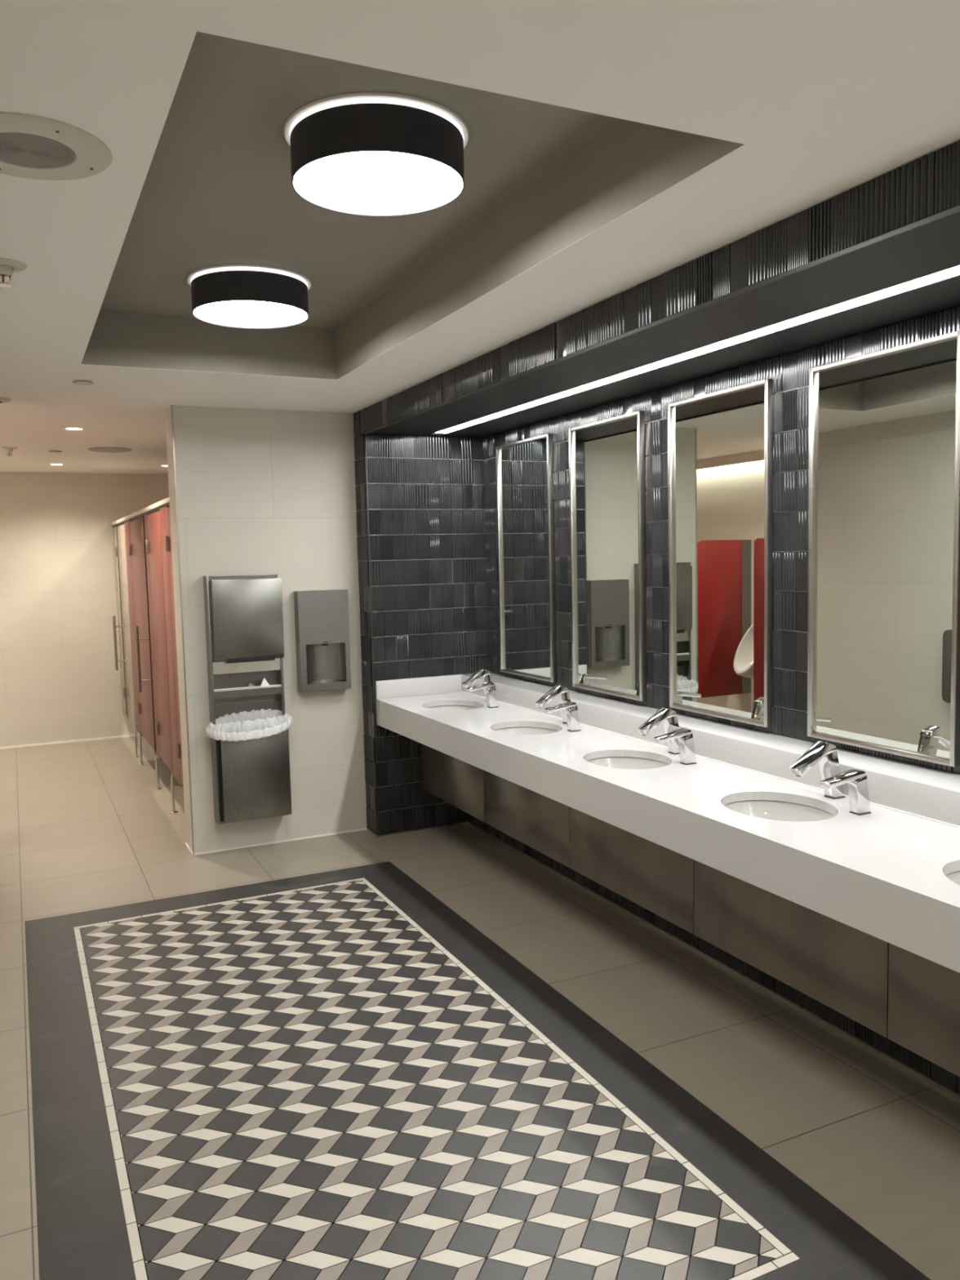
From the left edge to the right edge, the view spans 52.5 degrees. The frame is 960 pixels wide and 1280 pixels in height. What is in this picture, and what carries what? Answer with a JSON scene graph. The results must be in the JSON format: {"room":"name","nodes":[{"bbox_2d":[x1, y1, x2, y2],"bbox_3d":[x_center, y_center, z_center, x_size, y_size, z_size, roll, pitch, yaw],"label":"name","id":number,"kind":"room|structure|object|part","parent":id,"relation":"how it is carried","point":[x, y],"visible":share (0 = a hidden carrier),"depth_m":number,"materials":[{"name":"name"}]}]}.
{"room":"public restroom","nodes":[
{"label":"public restroom","id":0,"kind":"room"},
{"bbox_2d":[0,471,168,746],"bbox_3d":[-3.422,-0.333,9.535,3.920,2.550,0.150,-4,5,-25],"label":"wall","id":1,"kind":"structure","parent":0,"point":[60,681],"depth_m":9.20,"materials":[{"name":"beige tile"}]},
{"bbox_2d":[0,733,139,749],"bbox_3d":[-3.539,0.946,9.485,3.220,0.016,0.008,-4,5,-25],"label":"baseboard","id":2,"kind":"structure","parent":1,"relation":"attached to","point":[137,735],"depth_m":9.29,"materials":[{"name":"white"}]},
{"bbox_2d":[164,404,366,853],"bbox_3d":[-0.815,-0.098,6.056,2.043,2.550,0.255,-4,5,-25],"label":"wall","id":3,"kind":"structure","parent":0,"point":[259,491],"depth_m":5.71,"materials":[{"name":"beige tile"}]},
{"bbox_2d":[170,404,194,855],"bbox_3d":[-1.679,-0.032,5.504,0.008,2.550,0.008,-4,5,-25],"label":"trim","id":4,"kind":"structure","parent":3,"relation":"attached to","point":[172,425],"depth_m":5.50,"materials":[{"name":"metal"}]},
{"bbox_2d":[203,573,291,824],"bbox_3d":[-1.335,0.334,5.612,0.417,1.417,0.150,-4,5,-25],"label":"dispenser","id":5,"kind":"object","parent":3,"relation":"attached to","point":[244,617],"visible":0.95,"depth_m":5.56,"materials":[{"name":"metal"}]},
{"bbox_3d":[-1.368,0.330,5.676,0.385,1.393,0.003,-4,5,-25],"label":"plate","id":6,"kind":"part","parent":5,"relation":"part of","materials":[{"name":"metal"}]},
{"bbox_3d":[-1.318,-0.116,5.535,0.393,0.460,0.040,-4,5,-25],"label":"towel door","id":7,"kind":"part","parent":5,"relation":"part of","materials":[{"name":"metal"}]},
{"bbox_3d":[-1.359,0.444,5.671,0.385,0.160,0.030,-4,5,-25],"label":"plate","id":8,"kind":"part","parent":5,"relation":"part of","materials":[{"name":"metal"}]},
{"bbox_2d":[213,684,281,699],"bbox_3d":[-1.348,0.297,5.630,0.385,0.050,0.094,-4,5,-25],"label":"shelf","id":9,"kind":"object","parent":5,"relation":"attached to","point":[220,691],"depth_m":5.61,"materials":[{"name":"metal"}]},
{"bbox_2d":[206,708,292,742],"bbox_3d":[-1.316,0.486,5.583,0.488,0.158,0.186,-4,5,-25],"label":"liner","id":10,"kind":"object","parent":5,"relation":"in","point":[245,726],"visible":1,"depth_m":5.54,"materials":[{"name":"white plastic"}]},
{"bbox_2d":[261,678,269,685],"bbox_3d":[-1.252,0.246,5.657,0.063,0.054,0.028,-4,6,-29],"label":"paper towel","id":11,"kind":"object","parent":5,"relation":"on","point":[264,682],"visible":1,"depth_m":5.65,"materials":[{"name":"white paper"}]},
{"bbox_2d":[185,828,366,855],"bbox_3d":[-1.232,1.196,5.947,1.061,0.008,0.261,-4,5,-25],"label":"baseboard","id":12,"kind":"structure","parent":3,"relation":"attached to","point":[186,844],"depth_m":5.81,"materials":[{"name":"white"}]},
{"bbox_2d":[293,589,351,692],"bbox_3d":[-0.939,0.001,5.811,0.307,0.595,0.091,-4,5,-25],"label":"dryer","id":13,"kind":"object","parent":3,"relation":"attached to","point":[322,621],"visible":1,"depth_m":5.78,"materials":[{"name":"metal"}]},
{"bbox_2d":[307,679,346,684],"bbox_3d":[-0.929,0.248,5.833,0.238,0.016,0.085,-4,5,-25],"label":"drip tray","id":14,"kind":"object","parent":13,"relation":"on","point":[310,682],"depth_m":5.82,"materials":[{"name":"metal"}]},
{"bbox_2d":[363,433,488,836],"bbox_3d":[-0.309,-0.032,5.977,0.768,2.408,0.063,-4,5,-25],"label":"wall","id":15,"kind":"structure","parent":0,"point":[427,495],"depth_m":5.91,"materials":[{"name":"grey tile"}]},
{"bbox_2d":[0,736,959,1279],"bbox_3d":[-0.596,1.401,3.989,4.200,0.102,12.900,-4,5,-25],"label":"floor","id":16,"kind":"structure","parent":0,"point":[433,1054],"depth_m":3.12,"materials":[{"name":"beige tile"}]},
{"bbox_2d":[111,497,183,813],"bbox_3d":[-1.968,0.006,7.914,1.631,2.082,4.069,-4,5,-25],"label":"partition","id":17,"kind":"object","parent":16,"relation":"on","point":[144,571],"depth_m":7.24,"materials":[{"name":"red laminate"}]},
{"bbox_3d":[-3.312,0.026,8.942,0.092,0.500,0.025,-4,5,-25],"label":"handle","id":18,"kind":"part","parent":17,"relation":"part of","materials":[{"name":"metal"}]},
{"bbox_3d":[-3.172,-0.143,8.758,0.023,1.761,0.662,-4,5,-25],"label":"door","id":19,"kind":"part","parent":17,"relation":"part of","materials":[{"name":"beige laminate"}]},
{"bbox_3d":[-2.633,-0.976,7.520,0.046,0.030,4.069,-4,5,-25],"label":"head rail","id":20,"kind":"part","parent":17,"relation":"part of","materials":[{"name":"beige"}]},
{"bbox_3d":[-2.652,-0.064,7.682,0.023,1.761,0.887,-4,5,-25],"label":"door","id":21,"kind":"part","parent":17,"relation":"part of","materials":[{"name":"red laminate"}]},
{"bbox_3d":[-2.544,0.143,7.351,0.092,0.500,0.025,-4,5,-25],"label":"handle","id":22,"kind":"part","parent":17,"relation":"part of","materials":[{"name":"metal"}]},
{"bbox_3d":[-2.218,0.003,6.781,0.023,1.761,0.632,-4,5,-25],"label":"door","id":23,"kind":"part","parent":17,"relation":"part of","materials":[{"name":"red laminate"}]},
{"bbox_3d":[-1.847,0.059,6.012,0.023,1.761,0.392,-4,5,-25],"label":"door","id":24,"kind":"part","parent":17,"relation":"part of","materials":[{"name":"red laminate"}]},
{"bbox_2d":[0,0,959,474],"bbox_3d":[-0.658,-1.317,3.758,4.200,0.260,12.900,-4,5,-25],"label":"ceiling","id":25,"kind":"structure","parent":0,"point":[612,147],"depth_m":2.49,"materials":[{"name":"white paint"}]},
{"bbox_2d":[0,396,10,403],"bbox_3d":[-2.502,-1.244,5.066,0.110,0.022,0.110,-4,5,-25],"label":"ceiling sensor","id":26,"kind":"object","parent":25,"relation":"attached to","point":[2,400],"visible":1,"depth_m":5.05,"materials":[{"name":"beige plastic"}]},
{"bbox_2d":[0,446,17,456],"bbox_3d":[-3.441,-1.378,7.123,0.110,0.060,0.110,-4,5,-25],"label":"sprinkler","id":27,"kind":"object","parent":25,"relation":"attached to","point":[10,449],"visible":1,"depth_m":7.11,"materials":[{"name":"beige metal"}]},
{"bbox_2d":[0,257,26,287],"bbox_3d":[-1.387,-1.061,2.830,0.130,0.060,0.130,-4,5,-25],"label":"sprinkler","id":28,"kind":"object","parent":25,"relation":"attached to","point":[6,264],"visible":1,"depth_m":2.82,"materials":[{"name":"beige metal"}]},
{"bbox_2d":[48,450,62,453],"bbox_3d":[-3.228,-1.433,7.411,0.092,0.009,0.092,-4,5,-25],"label":"sprinkler cover","id":29,"kind":"object","parent":25,"relation":"attached to","point":[51,451],"visible":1,"depth_m":7.39,"materials":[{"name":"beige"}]},
{"bbox_2d":[0,111,111,180],"bbox_3d":[-0.949,-1.030,2.046,0.330,0.010,0.330,-4,5,-25],"label":"ceiling speaker","id":30,"kind":"object","parent":25,"relation":"attached to","point":[35,147],"visible":1,"depth_m":2.05,"materials":[{"name":"beige plastic"}]},
{"bbox_2d":[0,132,75,168],"bbox_3d":[-0.949,-1.029,2.046,0.184,0.003,0.184,-4,5,-25],"label":"grille","id":31,"kind":"object","parent":30,"relation":"attached to","point":[17,149],"depth_m":2.05,"materials":[{"name":"grey"}]},
{"bbox_2d":[64,426,84,430],"bbox_3d":[-2.595,-1.350,6.226,0.116,0.003,0.116,-4,5,-25],"label":"recessed light","id":32,"kind":"object","parent":25,"relation":"in","point":[71,428],"visible":1,"depth_m":6.23,"materials":[{"name":"beige"}]},
{"bbox_2d":[72,380,93,385],"bbox_3d":[-1.898,-1.230,4.657,0.092,0.009,0.092,-4,5,-25],"label":"sprinkler cover","id":33,"kind":"object","parent":25,"relation":"attached to","point":[76,382],"visible":1,"depth_m":4.64,"materials":[{"name":"beige metal"}]},
{"bbox_2d":[88,447,131,452],"bbox_3d":[-2.805,-1.442,7.387,0.310,0.007,0.310,-4,5,-25],"label":"ceiling vent","id":34,"kind":"object","parent":25,"relation":"in","point":[93,449],"visible":1,"depth_m":7.35,"materials":[{"name":"grey metal"}]},
{"bbox_2d":[186,264,311,328],"bbox_3d":[-0.921,-1.369,3.911,0.486,0.129,0.486,-4,5,-25],"label":"lamp","id":35,"kind":"object","parent":25,"relation":"attached to","point":[251,296],"visible":1,"depth_m":3.77,"materials":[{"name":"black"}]},
{"bbox_3d":[-0.923,-1.431,3.906,0.486,0.006,0.486,-4,5,-25],"label":"mounting plate","id":36,"kind":"part","parent":35,"relation":"part of","materials":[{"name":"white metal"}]},
{"bbox_2d":[194,300,306,323],"bbox_3d":[-0.920,-1.327,3.915,0.448,0.001,0.448,-4,5,-25],"label":"diffuser","id":37,"kind":"object","parent":35,"relation":"attached to","point":[236,311],"depth_m":3.95,"materials":[{"name":"white plastic"}]},
{"bbox_2d":[284,92,468,216],"bbox_3d":[-0.271,-1.272,2.589,0.486,0.129,0.486,-4,5,-25],"label":"lamp","id":38,"kind":"object","parent":25,"relation":"attached to","point":[363,153],"visible":1,"depth_m":2.47,"materials":[{"name":"black painted metal"},{"name":"white frosted acrylic diffuser"}]},
{"bbox_3d":[-0.272,-1.333,2.583,0.486,0.006,0.486,-4,5,-25],"label":"mounting plate","id":39,"kind":"part","parent":38,"relation":"part of","materials":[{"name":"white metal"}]},
{"bbox_2d":[293,151,462,208],"bbox_3d":[-0.270,-1.230,2.592,0.448,0.001,0.448,-4,5,-25],"label":"diffuser","id":40,"kind":"object","parent":38,"relation":"attached to","point":[365,179],"depth_m":2.60,"materials":[{"name":"white plastic"}]},
{"bbox_2d":[353,139,959,835],"bbox_3d":[1.086,0.181,2.248,0.062,2.550,8.275,-4,5,-25],"label":"wall","id":41,"kind":"structure","parent":0,"point":[928,185],"depth_m":3.00,"materials":[{"name":"grey tile"}]},
{"bbox_2d":[418,742,484,822],"bbox_3d":[-0.172,0.743,5.564,0.015,0.392,0.908,-4,5,-25],"label":"access panel","id":42,"kind":"object","parent":41,"relation":"attached to","point":[456,782],"visible":0.56,"depth_m":5.52,"materials":[{"name":"metal"}]},
{"bbox_2d":[364,204,959,835],"bbox_3d":[1.108,0.258,2.160,0.009,2.411,8.088,-4,5,-25],"label":"trim","id":43,"kind":"structure","parent":41,"relation":"attached to","point":[954,210],"depth_m":3.09,"materials":[{"name":"grey"}]},
{"bbox_2d":[366,821,959,1100],"bbox_3d":[1.436,1.424,2.509,0.776,0.014,8.275,-4,5,-25],"label":"baseboard","id":44,"kind":"structure","parent":41,"relation":"attached to","point":[920,1075],"depth_m":3.84,"materials":[{"name":"charcoal tile"}]},
{"bbox_2d":[370,212,959,437],"bbox_3d":[1.385,-1.039,2.302,0.764,0.142,8.275,-4,5,-25],"label":"soffit","id":45,"kind":"structure","parent":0,"point":[933,247],"depth_m":3.29,"materials":[{"name":"grey paint"}]},
{"bbox_2d":[431,265,959,434],"bbox_3d":[1.477,-0.982,2.220,0.080,0.038,8.019,-4,5,-25],"label":"recessed light","id":46,"kind":"object","parent":45,"relation":"in","point":[955,271],"visible":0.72,"depth_m":3.38,"materials":[{"name":"glowing white light diffuser"}]},
{"bbox_2d":[466,813,959,1094],"bbox_3d":[1.686,1.025,2.494,0.063,0.800,8.084,-4,5,-25],"label":"wall","id":47,"kind":"structure","parent":0,"point":[944,1077],"depth_m":3.77,"materials":[{"name":"grey tile"}]},
{"bbox_2d":[375,672,959,973],"bbox_3d":[1.469,0.622,2.358,0.755,0.262,8.083,-4,5,-25],"label":"countertop","id":48,"kind":"structure","parent":47,"relation":"attached to","point":[881,873],"depth_m":3.31,"materials":[{"name":"white stone"}]},
{"bbox_2d":[426,705,478,710],"bbox_3d":[-0.151,0.469,5.518,0.354,0.142,0.424,-4,5,-25],"label":"sink basin","id":49,"kind":"object","parent":48,"relation":"in","point":[442,707],"visible":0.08,"depth_m":5.70,"materials":[{"name":"grey ceramic"}]},
{"bbox_2d":[462,668,492,702],"bbox_3d":[-0.003,0.263,5.565,0.204,0.194,0.047,-4,5,-25],"label":"faucet","id":50,"kind":"object","parent":48,"relation":"on","point":[485,675],"visible":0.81,"depth_m":5.54,"materials":[{"name":"silver metal"}]},
{"bbox_3d":[-0.022,0.217,5.553,0.166,0.100,0.047,-4,5,-25],"label":"spout","id":51,"kind":"part","parent":50,"relation":"part of","materials":[{"name":"silver metal"}]},
{"bbox_2d":[466,682,497,707],"bbox_3d":[0.013,0.307,5.366,0.178,0.140,0.040,-4,5,-25],"label":"soap dispenser","id":52,"kind":"object","parent":48,"relation":"on","point":[491,692],"visible":1,"depth_m":5.37,"materials":[{"name":"silver metal"}]},
{"bbox_3d":[0.003,0.258,5.357,0.158,0.041,0.040,-4,5,-25],"label":"spout","id":53,"kind":"part","parent":52,"relation":"part of","materials":[{"name":"silver metal"}]},
{"bbox_2d":[493,726,557,734],"bbox_3d":[0.224,0.527,4.740,0.354,0.142,0.424,-4,5,-25],"label":"sink basin","id":54,"kind":"object","parent":48,"relation":"in","point":[522,730],"visible":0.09,"depth_m":4.92,"materials":[{"name":"grey ceramic"}]},
{"bbox_2d":[483,769,570,868],"bbox_3d":[0.216,0.802,4.759,0.015,0.392,0.876,-4,5,-25],"label":"access panel","id":55,"kind":"object","parent":48,"relation":"attached to","point":[538,821],"visible":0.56,"depth_m":4.71,"materials":[{"name":"metal"}]},
{"bbox_2d":[535,684,570,724],"bbox_3d":[0.372,0.320,4.787,0.204,0.194,0.047,-4,5,-25],"label":"faucet","id":56,"kind":"object","parent":48,"relation":"on","point":[562,692],"visible":0.84,"depth_m":4.77,"materials":[{"name":"grey metal"}]},
{"bbox_3d":[0.353,0.274,4.775,0.166,0.100,0.047,-4,5,-25],"label":"spout","id":57,"kind":"part","parent":56,"relation":"part of","materials":[{"name":"silver metal"}]},
{"bbox_2d":[543,701,581,731],"bbox_3d":[0.388,0.364,4.588,0.178,0.140,0.040,-4,5,-25],"label":"soap dispenser","id":58,"kind":"object","parent":48,"relation":"on","point":[571,710],"visible":1,"depth_m":4.59,"materials":[{"name":"grey metal"}]},
{"bbox_3d":[0.378,0.315,4.580,0.158,0.041,0.040,-4,5,-25],"label":"spout","id":59,"kind":"part","parent":58,"relation":"part of","materials":[{"name":"silver metal"}]},
{"bbox_2d":[586,756,667,768],"bbox_3d":[0.599,0.584,3.963,0.354,0.142,0.424,-4,5,-25],"label":"sink basin","id":60,"kind":"object","parent":48,"relation":"in","point":[621,762],"visible":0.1,"depth_m":4.13,"materials":[{"name":"grey ceramic"}]},
{"bbox_2d":[569,807,693,934],"bbox_3d":[0.598,0.860,3.968,0.015,0.392,0.876,-4,5,-25],"label":"access panel","id":61,"kind":"object","parent":48,"relation":"attached to","point":[654,877],"visible":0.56,"depth_m":3.91,"materials":[{"name":"metal"}]},
{"bbox_2d":[637,707,679,754],"bbox_3d":[0.747,0.377,4.010,0.204,0.194,0.047,-4,5,-25],"label":"faucet","id":62,"kind":"object","parent":48,"relation":"on","point":[668,717],"visible":0.89,"depth_m":4.00,"materials":[{"name":"grey metal"}]},
{"bbox_3d":[0.729,0.332,3.998,0.166,0.100,0.047,-4,5,-25],"label":"spout","id":63,"kind":"part","parent":62,"relation":"part of","materials":[{"name":"silver metal"}]},
{"bbox_2d":[653,728,696,764],"bbox_3d":[0.763,0.421,3.811,0.178,0.140,0.040,-4,5,-25],"label":"soap dispenser","id":64,"kind":"object","parent":48,"relation":"on","point":[685,736],"visible":1,"depth_m":3.81,"materials":[{"name":"grey metal"}]},
{"bbox_3d":[0.753,0.372,3.803,0.158,0.041,0.040,-4,5,-25],"label":"spout","id":65,"kind":"part","parent":64,"relation":"part of","materials":[{"name":"silver metal"}]},
{"bbox_2d":[724,800,834,822],"bbox_3d":[0.974,0.641,3.186,0.354,0.142,0.424,-4,5,-25],"label":"sink basin","id":66,"kind":"object","parent":48,"relation":"in","point":[764,809],"visible":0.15,"depth_m":3.35,"materials":[{"name":"grey ceramic"}]},
{"bbox_2d":[693,859,888,1037],"bbox_3d":[0.980,0.919,3.178,0.015,0.392,0.876,-4,5,-25],"label":"access panel","id":67,"kind":"object","parent":48,"relation":"attached to","point":[843,967],"visible":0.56,"depth_m":3.10,"materials":[{"name":"metal"}]},
{"bbox_2d":[790,740,844,799],"bbox_3d":[1.122,0.435,3.233,0.204,0.194,0.047,-4,5,-25],"label":"faucet","id":68,"kind":"object","parent":48,"relation":"on","point":[824,753],"visible":1,"depth_m":3.22,"materials":[{"name":"grey metal"}]},
{"bbox_3d":[1.103,0.389,3.220,0.166,0.100,0.047,-4,5,-25],"label":"spout","id":69,"kind":"part","parent":68,"relation":"part of","materials":[{"name":"silver metal"}]},
{"bbox_2d":[819,768,871,815],"bbox_3d":[1.138,0.478,3.034,0.178,0.140,0.040,-4,5,-25],"label":"soap dispenser","id":70,"kind":"object","parent":48,"relation":"on","point":[856,780],"visible":1,"depth_m":3.04,"materials":[{"name":"grey metal"}]},
{"bbox_3d":[1.128,0.429,3.025,0.158,0.041,0.040,-4,5,-25],"label":"spout","id":71,"kind":"part","parent":70,"relation":"part of","materials":[{"name":"silver metal"}]},
{"bbox_2d":[888,942,959,1076],"bbox_3d":[1.361,0.977,2.387,0.015,0.392,0.876,-4,5,-25],"label":"access panel","id":72,"kind":"object","parent":48,"relation":"attached to","point":[924,993],"visible":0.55,"depth_m":2.67,"materials":[{"name":"metal"}]},
{"bbox_2d":[946,871,959,885],"bbox_3d":[1.349,0.699,2.408,0.354,0.142,0.424,-4,5,-25],"label":"sink basin","id":73,"kind":"object","parent":48,"relation":"in","point":[954,877],"visible":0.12,"depth_m":2.58,"materials":[{"name":"grey ceramic"}]},
{"bbox_2d":[461,672,959,826],"bbox_3d":[1.718,0.539,2.473,0.197,0.128,8.083,-4,5,-25],"label":"backsplash","id":74,"kind":"structure","parent":47,"relation":"attached to","point":[922,791],"depth_m":3.68,"materials":[{"name":"white stone"}]},
{"bbox_2d":[482,306,959,773],"bbox_3d":[1.810,-0.259,2.459,0.063,1.458,8.084,-4,5,-25],"label":"wall","id":75,"kind":"structure","parent":0,"point":[789,372],"depth_m":3.90,"materials":[{"name":"grey tile"}]},
{"bbox_2d":[495,433,556,682],"bbox_3d":[0.257,-0.460,5.582,0.031,1.348,0.630,-4,5,-25],"label":"framed mirror","id":76,"kind":"object","parent":75,"relation":"attached to","point":[524,468],"visible":1,"depth_m":5.56,"materials":[{"name":"metal"}]},
{"bbox_2d":[568,410,646,701],"bbox_3d":[0.624,-0.404,4.822,0.031,1.348,0.630,-4,5,-25],"label":"framed mirror","id":77,"kind":"object","parent":75,"relation":"attached to","point":[606,456],"visible":1,"depth_m":4.79,"materials":[{"name":"metal"}]},
{"bbox_2d":[667,378,773,727],"bbox_3d":[0.990,-0.348,4.063,0.031,1.348,0.630,-4,5,-25],"label":"framed mirror","id":78,"kind":"object","parent":75,"relation":"attached to","point":[721,442],"visible":1,"depth_m":4.03,"materials":[{"name":"metal"}]},
{"bbox_2d":[807,330,959,767],"bbox_3d":[1.356,-0.292,3.304,0.031,1.348,0.630,-4,5,-25],"label":"framed mirror","id":79,"kind":"object","parent":75,"relation":"attached to","point":[883,646],"visible":1,"depth_m":3.27,"materials":[{"name":"metal"}]}
]}

